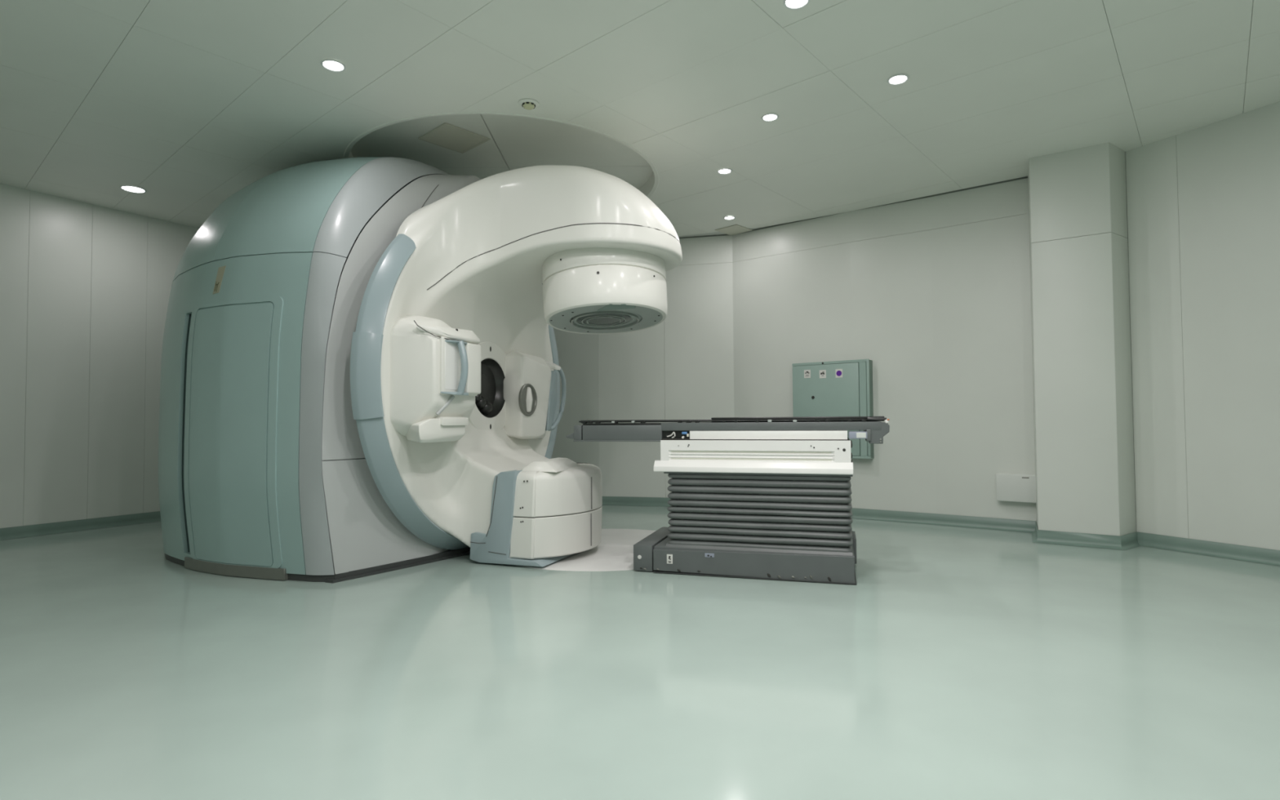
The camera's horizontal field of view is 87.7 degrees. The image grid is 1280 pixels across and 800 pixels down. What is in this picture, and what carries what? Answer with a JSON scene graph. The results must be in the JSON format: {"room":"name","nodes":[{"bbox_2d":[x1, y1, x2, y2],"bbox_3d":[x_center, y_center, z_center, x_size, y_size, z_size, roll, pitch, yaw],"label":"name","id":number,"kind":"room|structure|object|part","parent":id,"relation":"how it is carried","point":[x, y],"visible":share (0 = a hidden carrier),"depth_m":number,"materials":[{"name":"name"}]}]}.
{"room":"radiotherapy treatment room","nodes":[
{"label":"radiotherapy treatment room","id":0,"kind":"room"},
{"bbox_2d":[0,183,199,528],"bbox_3d":[-5.752,-0.575,3.332,1.731,3.470,12.586,-1,-2,11],"label":"wall","id":1,"kind":"structure","parent":0,"point":[85,288],"depth_m":6.41,"materials":[{"name":"white paint"}]},
{"bbox_3d":[-5.719,-0.394,5.879,0.012,3.080,0.471,-1,-2,31],"label":"panel","id":2,"kind":"part","parent":1,"relation":"part of","materials":[{"name":"white paint"}]},
{"bbox_3d":[-5.478,-0.384,6.286,0.012,3.080,0.471,-1,-2,31],"label":"panel","id":3,"kind":"part","parent":1,"relation":"part of","materials":[{"name":"white paint"}]},
{"bbox_2d":[0,511,160,540],"bbox_3d":[-5.645,1.106,3.252,1.614,0.101,12.502,-1,-2,11],"label":"baseboard","id":4,"kind":"structure","parent":1,"relation":"attached to","point":[7,533],"depth_m":6.36,"materials":[{"name":"plastic"}]},
{"bbox_3d":[-5.238,-0.373,6.694,0.012,3.080,0.471,-1,-2,31],"label":"panel","id":5,"kind":"part","parent":1,"relation":"part of","materials":[{"name":"white paint"}]},
{"bbox_3d":[-4.998,-0.362,7.101,0.012,3.080,0.471,-1,-2,31],"label":"panel","id":6,"kind":"part","parent":1,"relation":"part of","materials":[{"name":"white paint"}]},
{"bbox_2d":[0,505,1279,799],"bbox_3d":[-0.642,1.193,3.101,10.900,0.150,12.270,0,-2,0],"label":"floor","id":7,"kind":"structure","parent":0,"point":[958,663],"depth_m":2.65,"materials":[{"name":"plastic"}]},
{"bbox_2d":[158,156,682,583],"bbox_3d":[-1.620,-0.361,5.526,4.073,3.115,2.887,-1,-2,21],"label":"linear accelerator","id":8,"kind":"object","parent":7,"relation":"on","point":[361,371],"visible":1,"depth_m":4.55,"materials":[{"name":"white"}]},
{"bbox_3d":[-2.742,0.227,4.452,0.743,1.719,0.110,-1,-2,21],"label":"service door","id":9,"kind":"part","parent":8,"relation":"part of","materials":[{"name":"teal plastic"}]},
{"bbox_3d":[-2.737,0.213,4.471,0.895,1.770,0.078,-1,-2,23],"label":"door frame","id":10,"kind":"part","parent":8,"relation":"part of","materials":[{"name":"teal plastic"}]},
{"bbox_3d":[-2.751,1.133,4.481,1.002,0.074,0.087,-1,-2,24],"label":"kick plate","id":11,"kind":"part","parent":8,"relation":"part of","materials":[{"name":"plastic"}]},
{"bbox_3d":[-1.260,0.139,4.447,0.082,0.061,0.280,-1,-2,21],"label":"lid","id":12,"kind":"part","parent":8,"relation":"part of","materials":[{"name":"white plastic"}]},
{"bbox_3d":[-1.164,-0.213,4.371,0.080,0.349,0.046,-1,-2,21],"label":"grab handle","id":13,"kind":"part","parent":8,"relation":"part of","materials":[{"name":"blue plastic"}]},
{"bbox_3d":[-1.248,-0.095,5.381,0.102,0.750,0.750,-1,-2,21],"label":"bore plate","id":14,"kind":"part","parent":8,"relation":"part of","materials":[{"name":"white plastic"}]},
{"bbox_3d":[-0.932,-0.002,5.563,0.022,0.270,0.270,-1,-2,21],"label":"turning knob","id":15,"kind":"part","parent":8,"relation":"part of","materials":[{"name":"grey plastic"}]},
{"bbox_3d":[-0.898,-0.038,6.240,0.050,1.863,0.583,-1,-2,20],"label":"trim","id":16,"kind":"part","parent":8,"relation":"part of","materials":[{"name":"plastic"}]},
{"bbox_3d":[-0.780,-0.305,6.042,0.090,0.071,0.156,-1,-2,21],"label":"handle mount","id":17,"kind":"part","parent":8,"relation":"part of","materials":[{"name":"white plastic"}]},
{"bbox_3d":[-0.752,-0.017,6.012,0.106,0.592,0.200,-1,-2,21],"label":"grab handle","id":18,"kind":"part","parent":8,"relation":"part of","materials":[{"name":"blue plastic"}]},
{"bbox_3d":[-0.254,-0.606,5.014,0.856,0.012,0.856,-6,-8,21],"label":"plate","id":19,"kind":"part","parent":8,"relation":"part of","materials":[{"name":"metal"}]},
{"bbox_2d":[515,528,655,571],"bbox_3d":[-0.312,1.182,5.377,1.756,0.004,1.756,0,-2,0],"label":"plate","id":20,"kind":"object","parent":7,"relation":"on","point":[615,552],"visible":0.24,"depth_m":4.99,"materials":[{"name":"white metal"}]},
{"bbox_2d":[566,416,889,584],"bbox_3d":[0.602,0.640,4.726,2.163,1.031,0.815,-1,-2,16],"label":"couch","id":21,"kind":"object","parent":7,"relation":"on","point":[767,498],"visible":1,"depth_m":4.31,"materials":[{"name":"painted metal"},{"name":"plastic"},{"name":"dark ink"}]},
{"bbox_3d":[-0.042,0.176,4.904,0.580,0.014,0.592,-1,-2,16],"label":"rail","id":22,"kind":"part","parent":21,"relation":"part of","materials":[{"name":"black metal"}]},
{"bbox_3d":[0.540,0.140,4.440,2.020,0.008,0.020,-1,-2,16],"label":"edge rail","id":23,"kind":"part","parent":21,"relation":"part of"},
{"bbox_2d":[653,459,853,475],"bbox_3d":[0.808,0.445,4.651,1.278,0.074,0.746,-1,-2,16],"label":"rail","id":24,"kind":"object","parent":21,"relation":"on","point":[672,467],"depth_m":4.30,"materials":[{"name":"white plastic"}]},
{"bbox_3d":[0.707,1.058,4.283,1.284,0.168,0.020,-1,-2,16],"label":"plate","id":25,"kind":"part","parent":21,"relation":"part of","materials":[{"name":"grey metal"}]},
{"bbox_3d":[0.906,0.179,4.627,1.415,0.054,0.600,-1,-2,16],"label":"rail","id":26,"kind":"part","parent":21,"relation":"part of","materials":[{"name":"grey metal"}]},
{"bbox_3d":[1.504,1.036,4.704,0.035,0.170,0.330,-1,-2,16],"label":"plate","id":27,"kind":"part","parent":21,"relation":"part of","materials":[{"name":"grey metal"}]},
{"bbox_3d":[1.448,0.221,4.232,0.027,0.072,0.170,-1,-2,16],"label":"module frame","id":28,"kind":"part","parent":21,"relation":"part of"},
{"bbox_2d":[0,0,1279,237],"bbox_3d":[-0.665,-2.197,3.203,10.900,0.306,12.270,0,-2,0],"label":"ceiling","id":29,"kind":"structure","parent":0,"point":[189,104],"depth_m":4.32,"materials":[{"name":"white paint"}]},
{"bbox_3d":[-5.869,-1.952,5.513,0.386,0.016,1.197,-2,-2,41],"label":"panel","id":30,"kind":"part","parent":29,"relation":"part of","materials":[{"name":"white paint"}]},
{"bbox_3d":[-5.268,-1.972,4.994,1.198,0.016,1.198,-2,-2,41],"label":"panel","id":31,"kind":"part","parent":29,"relation":"part of","materials":[{"name":"white paint"}]},
{"bbox_3d":[-4.391,-1.989,4.633,0.598,0.015,0.598,-2,-2,41],"label":"panel","id":32,"kind":"part","parent":29,"relation":"part of","materials":[{"name":"white paint"}]},
{"bbox_3d":[-3.956,-2.003,4.258,0.548,0.015,0.598,-2,-2,41],"label":"panel","id":33,"kind":"part","parent":29,"relation":"part of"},
{"bbox_3d":[-3.535,-2.029,3.499,1.078,0.015,1.198,-2,-2,41],"label":"panel","id":34,"kind":"part","parent":29,"relation":"part of","materials":[{"name":"white paint"}]},
{"bbox_3d":[-5.307,-1.934,6.256,0.506,0.016,0.658,-2,-2,41],"label":"panel","id":35,"kind":"part","parent":29,"relation":"part of","materials":[{"name":"white paint"}]},
{"bbox_3d":[-4.660,-1.955,5.698,1.198,0.016,0.658,-2,-2,41],"label":"panel","id":36,"kind":"part","parent":29,"relation":"part of","materials":[{"name":"white paint"}]},
{"bbox_3d":[-2.650,-2.058,2.734,1.258,0.015,1.198,-2,-2,41],"label":"panel","id":37,"kind":"part","parent":29,"relation":"part of","materials":[{"name":"white paint"}]},
{"bbox_3d":[-3.979,-1.978,5.110,0.598,0.016,0.658,-2,-2,41],"label":"panel","id":38,"kind":"part","parent":29,"relation":"part of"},
{"bbox_2d":[120,185,146,193],"bbox_3d":[-4.641,-1.930,6.106,0.198,0.008,0.198,0,-2,0],"label":"recessed light","id":39,"kind":"object","parent":29,"relation":"in","point":[131,188],"visible":1,"depth_m":6.10,"materials":[{"name":"white"}]},
{"bbox_2d":[121,186,144,191],"bbox_3d":[-4.641,-1.933,6.106,0.170,0.003,0.170,0,-2,0],"label":"diffuser","id":40,"kind":"object","parent":39,"relation":"attached to","point":[130,188],"depth_m":6.10,"materials":[{"name":"white plastic"}]},
{"bbox_3d":[-3.544,-1.992,4.734,0.548,0.016,0.658,-2,-2,41],"label":"panel","id":41,"kind":"part","parent":29,"relation":"part of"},
{"bbox_3d":[-4.965,-1.923,6.720,0.595,0.015,0.488,-2,-2,41],"label":"panel","id":42,"kind":"part","parent":29,"relation":"part of","materials":[{"name":"white paint"}]},
{"bbox_3d":[-4.285,-1.945,6.133,1.198,0.016,0.488,-2,-2,41],"label":"panel","id":43,"kind":"part","parent":29,"relation":"part of","materials":[{"name":"white paint"}]},
{"bbox_3d":[-2.927,-2.012,4.202,1.078,0.016,0.658,-2,-2,41],"label":"panel","id":44,"kind":"part","parent":29,"relation":"part of","materials":[{"name":"white paint"}]},
{"bbox_3d":[-4.650,-1.911,7.168,0.703,0.016,0.598,-2,-2,41],"label":"panel","id":45,"kind":"part","parent":29,"relation":"part of","materials":[{"name":"white paint"}]},
{"bbox_3d":[-3.603,-1.967,5.545,0.598,0.016,0.488,-2,-2,41],"label":"panel","id":46,"kind":"part","parent":29,"relation":"part of","materials":[{"name":"white paint"}]},
{"bbox_3d":[-3.928,-1.935,6.545,1.198,0.016,0.598,-2,-2,41],"label":"panel","id":47,"kind":"part","parent":29,"relation":"part of","materials":[{"name":"white paint"}]},
{"bbox_3d":[-3.168,-1.982,5.170,0.548,0.016,0.488,-2,-2,41],"label":"panel","id":48,"kind":"part","parent":29,"relation":"part of","materials":[{"name":"white paint"}]},
{"bbox_3d":[-2.042,-2.041,3.438,1.258,0.015,0.658,-2,-2,41],"label":"panel","id":49,"kind":"part","parent":29,"relation":"part of","materials":[{"name":"white paint"}]},
{"bbox_3d":[-3.247,-1.957,5.957,0.598,0.016,0.598,-2,-2,41],"label":"panel","id":50,"kind":"part","parent":29,"relation":"part of","materials":[{"name":"white paint"}]},
{"bbox_3d":[-2.551,-2.002,4.637,1.078,0.016,0.488,-2,-2,41],"label":"panel","id":51,"kind":"part","parent":29,"relation":"part of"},
{"bbox_3d":[-2.812,-1.972,5.582,0.548,0.015,0.598,-2,-2,41],"label":"panel","id":52,"kind":"part","parent":29,"relation":"part of","materials":[{"name":"white paint"}]},
{"bbox_2d":[320,58,346,71],"bbox_3d":[-1.845,-2.013,4.011,0.140,0.008,0.140,0,-2,0],"label":"recessed light","id":53,"kind":"object","parent":29,"relation":"in","point":[331,64],"visible":1,"depth_m":4.01,"materials":[{"name":"white"}]},
{"bbox_2d":[323,61,342,70],"bbox_3d":[-1.845,-2.015,4.012,0.112,0.003,0.112,0,-2,0],"label":"diffuser","id":54,"kind":"object","parent":53,"relation":"attached to","point":[330,65],"depth_m":4.02,"materials":[{"name":"white plastic"}]},
{"bbox_3d":[-2.212,-1.993,5.031,1.078,0.015,0.547,-2,-2,41],"label":"panel","id":55,"kind":"part","parent":29,"relation":"part of","materials":[{"name":"white paint"}]},
{"bbox_3d":[-1.666,-2.031,3.873,1.258,0.015,0.488,-2,-2,41],"label":"panel","id":56,"kind":"part","parent":29,"relation":"part of","materials":[{"name":"white paint"}]},
{"bbox_3d":[-1.844,-2.108,5.337,1.314,0.001,1.314,0,-2,0],"label":"recess panel","id":57,"kind":"part","parent":29,"relation":"part of","materials":[{"name":"white paint"}]},
{"bbox_3d":[-1.310,-2.021,4.285,1.258,0.016,0.598,-2,-2,41],"label":"panel","id":58,"kind":"part","parent":29,"relation":"part of","materials":[{"name":"white paint"}]},
{"bbox_3d":[-0.674,-2.063,3.018,1.358,0.016,0.488,-2,-2,41],"label":"panel","id":59,"kind":"part","parent":29,"relation":"part of","materials":[{"name":"white paint"}]},
{"bbox_2d":[417,122,490,153],"bbox_3d":[-1.495,-2.103,5.371,0.410,0.008,0.410,-2,-2,43],"label":"ceiling vent","id":60,"kind":"object","parent":29,"relation":"in","point":[446,135],"visible":1,"depth_m":5.36,"materials":[{"name":"beige metal"}]},
{"bbox_3d":[-1.843,-2.069,6.654,1.314,0.001,1.314,0,-2,0],"label":"recess panel","id":61,"kind":"part","parent":29,"relation":"part of","materials":[{"name":"white paint"}]},
{"bbox_2d":[518,98,538,110],"bbox_3d":[-0.754,-1.993,4.517,0.140,0.032,0.140,0,-2,0],"label":"smoke detector","id":62,"kind":"object","parent":29,"relation":"attached to","point":[527,104],"visible":1,"depth_m":4.49,"materials":[{"name":"white plastic"}]},
{"bbox_3d":[-0.775,-2.015,4.617,0.881,0.015,0.598,-2,-2,41],"label":"panel","id":63,"kind":"part","parent":29,"relation":"part of","materials":[{"name":"white paint"}]},
{"bbox_3d":[-0.318,-2.053,3.430,1.358,0.016,0.598,-2,-2,41],"label":"panel","id":64,"kind":"part","parent":29,"relation":"part of","materials":[{"name":"white paint"}]},
{"bbox_3d":[-0.526,-2.117,5.337,1.314,0.001,1.314,0,-2,0],"label":"recess panel","id":65,"kind":"part","parent":29,"relation":"part of","materials":[{"name":"white paint"}]},
{"bbox_3d":[-0.525,-2.078,6.654,1.314,0.001,1.314,0,-2,0],"label":"recess panel","id":66,"kind":"part","parent":29,"relation":"part of","materials":[{"name":"white plastic"}]},
{"bbox_3d":[-0.207,-2.010,4.919,0.417,0.015,0.598,-2,-2,41],"label":"panel","id":67,"kind":"part","parent":29,"relation":"part of","materials":[{"name":"white paint"}]},
{"bbox_3d":[0.074,-2.042,3.884,1.358,0.016,0.598,-2,-2,41],"label":"panel","id":68,"kind":"part","parent":29,"relation":"part of","materials":[{"name":"white paint"}]},
{"bbox_3d":[0.137,-1.997,5.427,0.560,0.015,0.618,-2,-2,41],"label":"panel","id":69,"kind":"part","parent":29,"relation":"part of","materials":[{"name":"white paint"}]},
{"bbox_3d":[-0.169,-1.936,7.395,1.078,0.015,0.658,-2,-2,41],"label":"panel","id":70,"kind":"part","parent":29,"relation":"part of","materials":[{"name":"white paint"}]},
{"bbox_3d":[0.216,-1.925,7.841,1.078,0.016,0.515,-2,-2,41],"label":"panel","id":71,"kind":"part","parent":29,"relation":"part of","materials":[{"name":"white paint"}]},
{"bbox_3d":[0.288,-1.977,6.136,1.258,0.015,0.648,-2,-2,41],"label":"panel","id":72,"kind":"part","parent":29,"relation":"part of","materials":[{"name":"white paint"}]},
{"bbox_3d":[0.466,-2.032,4.338,1.358,0.015,0.598,-2,-2,41],"label":"panel","id":73,"kind":"part","parent":29,"relation":"part of","materials":[{"name":"white paint"}]},
{"bbox_3d":[0.716,-1.965,6.631,1.258,0.016,0.658,-2,-2,41],"label":"panel","id":74,"kind":"part","parent":29,"relation":"part of","materials":[{"name":"white paint"}]},
{"bbox_2d":[716,168,732,174],"bbox_3d":[0.732,-1.978,5.765,0.132,0.008,0.132,0,-2,0],"label":"recessed light","id":75,"kind":"object","parent":29,"relation":"in","point":[723,171],"visible":1,"depth_m":5.76,"materials":[{"name":"white"}]},
{"bbox_2d":[719,168,730,173],"bbox_3d":[0.732,-1.981,5.765,0.104,0.003,0.104,0,-2,0],"label":"diffuser","id":76,"kind":"object","parent":75,"relation":"attached to","point":[721,171],"depth_m":5.76,"materials":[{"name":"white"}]},
{"bbox_2d":[723,215,735,219],"bbox_3d":[0.952,-1.940,7.097,0.128,0.008,0.128,0,-2,0],"label":"recessed light","id":77,"kind":"object","parent":29,"relation":"in","point":[728,217],"visible":1,"depth_m":7.09,"materials":[{"name":"white"}]},
{"bbox_2d":[715,224,751,235],"bbox_3d":[1.062,-1.926,7.561,0.300,0.008,0.300,-2,-2,44],"label":"ceiling vent","id":78,"kind":"object","parent":29,"relation":"in","point":[733,229],"visible":1,"depth_m":7.55,"materials":[{"name":"grey metal"}]},
{"bbox_3d":[1.135,-1.953,7.115,1.258,0.015,0.618,-2,-2,41],"label":"panel","id":79,"kind":"part","parent":29,"relation":"part of","materials":[{"name":"white paint"}]},
{"bbox_3d":[0.865,-2.021,4.800,1.358,0.016,0.618,-2,-2,41],"label":"panel","id":80,"kind":"part","parent":29,"relation":"part of","materials":[{"name":"white paint"}]},
{"bbox_2d":[760,112,778,121],"bbox_3d":[0.925,-2.010,4.741,0.124,0.008,0.124,0,-2,0],"label":"recessed light","id":81,"kind":"object","parent":29,"relation":"in","point":[768,117],"visible":1,"depth_m":4.74,"materials":[{"name":"white"}]},
{"bbox_2d":[763,114,776,119],"bbox_3d":[0.925,-2.013,4.741,0.096,0.003,0.096,0,-2,0],"label":"diffuser","id":82,"kind":"object","parent":81,"relation":"attached to","point":[766,117],"depth_m":4.74,"materials":[{"name":"white plastic"}]},
{"bbox_3d":[1.506,-1.949,7.336,0.984,0.015,0.198,-2,-2,41],"label":"panel","id":83,"kind":"part","parent":29,"relation":"part of","materials":[{"name":"white paint"}]},
{"bbox_2d":[782,0,810,9],"bbox_3d":[0.805,-2.049,3.423,0.138,0.008,0.138,0,-2,0],"label":"recessed light","id":84,"kind":"object","parent":29,"relation":"in","point":[790,4],"visible":1,"depth_m":3.45,"materials":[{"name":"white"}]},
{"bbox_2d":[786,0,806,6],"bbox_3d":[0.805,-2.051,3.423,0.110,0.003,0.110,0,-2,0],"label":"diffuser","id":85,"kind":"object","parent":84,"relation":"attached to","point":[788,2],"depth_m":3.44,"materials":[{"name":"white plastic"}]},
{"bbox_3d":[1.103,-2.077,2.996,1.358,0.015,0.598,-2,-2,41],"label":"panel","id":86,"kind":"part","parent":29,"relation":"part of","materials":[{"name":"white paint"}]},
{"bbox_3d":[1.280,-2.009,5.280,1.358,0.016,0.648,-2,-2,41],"label":"panel","id":87,"kind":"part","parent":29,"relation":"part of","materials":[{"name":"white paint"}]},
{"bbox_3d":[1.708,-1.997,5.776,1.358,0.016,0.658,-2,-2,41],"label":"panel","id":88,"kind":"part","parent":29,"relation":"part of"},
{"bbox_3d":[2.126,-1.986,6.260,1.358,0.015,0.618,-2,-2,41],"label":"panel","id":89,"kind":"part","parent":29,"relation":"part of","materials":[{"name":"white paint"}]},
{"bbox_3d":[2.424,-1.977,6.605,1.358,0.016,0.289,-2,-2,41],"label":"panel","id":90,"kind":"part","parent":29,"relation":"part of","materials":[{"name":"white paint"}]},
{"bbox_2d":[887,73,909,84],"bbox_3d":[1.635,-2.031,4.223,0.132,0.008,0.132,0,-2,0],"label":"recessed light","id":91,"kind":"object","parent":29,"relation":"in","point":[896,79],"visible":1,"depth_m":4.22,"materials":[{"name":"white"}]},
{"bbox_2d":[889,75,906,83],"bbox_3d":[1.635,-2.033,4.223,0.104,0.003,0.104,0,-2,0],"label":"diffuser","id":92,"kind":"object","parent":91,"relation":"attached to","point":[893,79],"depth_m":4.23,"materials":[{"name":"white plastic"}]},
{"bbox_3d":[1.495,-2.066,3.450,1.358,0.016,0.598,-2,-2,41],"label":"panel","id":93,"kind":"part","parent":29,"relation":"part of","materials":[{"name":"white paint"}]},
{"bbox_3d":[1.894,-2.054,3.911,1.358,0.016,0.618,-2,-2,41],"label":"panel","id":94,"kind":"part","parent":29,"relation":"part of","materials":[{"name":"white paint"}]},
{"bbox_3d":[2.309,-2.043,4.392,1.358,0.016,0.648,-2,-2,41],"label":"panel","id":95,"kind":"part","parent":29,"relation":"part of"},
{"bbox_3d":[2.737,-2.031,4.887,1.358,0.016,0.658,-2,-2,41],"label":"panel","id":96,"kind":"part","parent":29,"relation":"part of","materials":[{"name":"white paint"}]},
{"bbox_3d":[3.155,-2.020,5.372,1.358,0.015,0.618,-2,-2,41],"label":"panel","id":97,"kind":"part","parent":29,"relation":"part of","materials":[{"name":"white paint"}]},
{"bbox_3d":[3.466,-2.011,5.732,1.358,0.015,0.330,-2,-2,41],"label":"panel","id":98,"kind":"part","parent":29,"relation":"part of","materials":[{"name":"white paint"}]},
{"bbox_3d":[2.632,-2.079,3.274,0.588,0.015,0.618,-2,-2,41],"label":"panel","id":99,"kind":"part","parent":29,"relation":"part of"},
{"bbox_3d":[4.110,-2.035,5.082,0.462,0.016,0.187,-2,-2,41],"label":"panel","id":100,"kind":"part","parent":29,"relation":"part of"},
{"bbox_3d":[3.047,-2.068,3.755,0.588,0.015,0.648,-2,-2,41],"label":"panel","id":101,"kind":"part","parent":29,"relation":"part of","materials":[{"name":"white paint"}]},
{"bbox_3d":[3.475,-2.056,4.250,0.588,0.015,0.658,-2,-2,41],"label":"panel","id":102,"kind":"part","parent":29,"relation":"part of","materials":[{"name":"white paint"}]},
{"bbox_3d":[3.893,-2.044,4.735,0.588,0.016,0.618,-2,-2,41],"label":"panel","id":103,"kind":"part","parent":29,"relation":"part of","materials":[{"name":"white paint"}]},
{"bbox_3d":[4.536,-2.066,4.147,1.150,0.016,0.568,-2,-2,41],"label":"panel","id":104,"kind":"part","parent":29,"relation":"part of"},
{"bbox_3d":[4.152,-2.078,3.666,1.198,0.016,0.658,-2,-2,41],"label":"panel","id":105,"kind":"part","parent":29,"relation":"part of","materials":[{"name":"white paint"}]},
{"bbox_3d":[3.724,-2.089,3.170,1.198,0.016,0.648,-2,-2,41],"label":"panel","id":106,"kind":"part","parent":29,"relation":"part of","materials":[{"name":"white paint"}]},
{"bbox_2d":[551,176,1036,523],"bbox_3d":[0.067,-0.477,7.961,7.984,3.470,0.766,-1,-2,25],"label":"wall","id":107,"kind":"structure","parent":0,"point":[935,291],"depth_m":6.78,"materials":[{"name":"white paint"}]},
{"bbox_3d":[-0.899,-0.196,8.261,0.851,2.759,0.012,-1,-2,20],"label":"panel","id":108,"kind":"part","parent":107,"relation":"part of","materials":[{"name":"white paint"}]},
{"bbox_3d":[-0.103,-0.208,8.021,0.817,2.759,0.012,-1,-2,13],"label":"panel","id":109,"kind":"part","parent":107,"relation":"part of","materials":[{"name":"white paint"}]},
{"bbox_3d":[0.693,-0.220,7.831,0.817,2.759,0.012,-1,-2,13],"label":"panel","id":110,"kind":"part","parent":107,"relation":"part of","materials":[{"name":"white paint"}]},
{"bbox_3d":[0.682,-1.760,7.877,0.817,0.319,0.012,-1,-2,13],"label":"panel","id":111,"kind":"part","parent":107,"relation":"part of","materials":[{"name":"white paint"}]},
{"bbox_3d":[1.631,-1.782,7.356,1.390,0.319,0.012,-2,-2,38],"label":"panel","id":112,"kind":"part","parent":107,"relation":"part of","materials":[{"name":"white paint"}]},
{"bbox_3d":[1.642,-0.242,7.310,1.390,2.759,0.012,-2,-2,38],"label":"panel","id":113,"kind":"part","parent":107,"relation":"part of","materials":[{"name":"white paint"}]},
{"bbox_2d":[602,496,1035,533],"bbox_3d":[0.028,1.203,7.825,7.937,0.101,0.651,-1,-2,25],"label":"baseboard","id":114,"kind":"structure","parent":107,"relation":"attached to","point":[1002,524],"depth_m":6.47,"materials":[{"name":"plastic"}]},
{"bbox_2d":[791,359,874,458],"bbox_3d":[2.001,0.100,6.952,0.824,1.000,0.142,-2,-2,38],"label":"electrical box","id":115,"kind":"object","parent":107,"relation":"attached to","point":[833,388],"visible":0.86,"depth_m":6.86,"materials":[{"name":"green metal"}]},
{"bbox_3d":[2.506,-1.808,6.712,0.785,0.319,0.012,-2,-2,34],"label":"panel","id":116,"kind":"part","parent":107,"relation":"part of","materials":[{"name":"white paint"}]},
{"bbox_3d":[2.517,-0.267,6.665,0.785,2.759,0.012,-2,-2,34],"label":"panel","id":117,"kind":"part","parent":107,"relation":"part of","materials":[{"name":"white paint"}]},
{"bbox_3d":[3.161,-1.826,6.242,0.828,0.319,0.012,-2,-2,37],"label":"panel","id":118,"kind":"part","parent":107,"relation":"part of","materials":[{"name":"white paint"}]},
{"bbox_3d":[3.172,-0.286,6.196,0.828,2.759,0.012,-2,-2,37],"label":"panel","id":119,"kind":"part","parent":107,"relation":"part of","materials":[{"name":"white paint"}]},
{"bbox_2d":[995,473,1035,502],"bbox_3d":[3.390,0.784,5.949,0.366,0.246,0.104,-2,-2,37],"label":"wall box","id":120,"kind":"object","parent":107,"relation":"attached to","point":[1010,487],"visible":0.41,"depth_m":5.92,"materials":[{"name":"white plastic"}]},
{"bbox_2d":[1027,142,1136,536],"bbox_3d":[3.537,-0.425,5.506,0.480,3.170,0.734,1,-2,-38],"label":"wall column","id":121,"kind":"structure","parent":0,"point":[1082,382],"depth_m":5.32,"materials":[{"name":"white paint"}]},
{"bbox_3d":[3.528,-1.655,5.543,0.480,0.708,0.735,1,-2,-38],"label":"panel","id":122,"kind":"part","parent":121,"relation":"part of","materials":[{"name":"white paint"}]},
{"bbox_2d":[1031,521,1140,550],"bbox_3d":[3.527,1.107,5.443,0.533,0.101,0.818,1,-2,-38],"label":"baseboard","id":123,"kind":"structure","parent":121,"relation":"attached to","point":[1128,541],"depth_m":5.26,"materials":[{"name":"plastic"}]},
{"bbox_2d":[1125,101,1279,550],"bbox_3d":[4.785,-0.711,1.259,0.834,3.470,8.467,0,-2,-6],"label":"wall","id":124,"kind":"structure","parent":0,"point":[1203,202],"depth_m":4.91,"materials":[{"name":"white paint"}]},
{"bbox_3d":[4.037,-0.482,5.213,0.012,3.080,0.349,0,-2,-27],"label":"panel","id":125,"kind":"part","parent":124,"relation":"part of","materials":[{"name":"white paint"}]},
{"bbox_2d":[1137,531,1279,566],"bbox_3d":[4.699,0.971,1.177,0.714,0.101,8.393,0,-2,-6],"label":"baseboard","id":126,"kind":"structure","parent":124,"relation":"attached to","point":[1247,553],"depth_m":4.87,"materials":[{"name":"plastic"}]},
{"bbox_3d":[4.247,-0.496,4.803,0.012,3.080,0.570,0,-2,-27],"label":"panel","id":127,"kind":"part","parent":124,"relation":"part of","materials":[{"name":"white paint"}]},
{"bbox_3d":[4.483,-0.511,4.342,0.012,3.080,0.465,0,-2,-27],"label":"panel","id":128,"kind":"part","parent":124,"relation":"part of","materials":[{"name":"white paint"}]}
]}

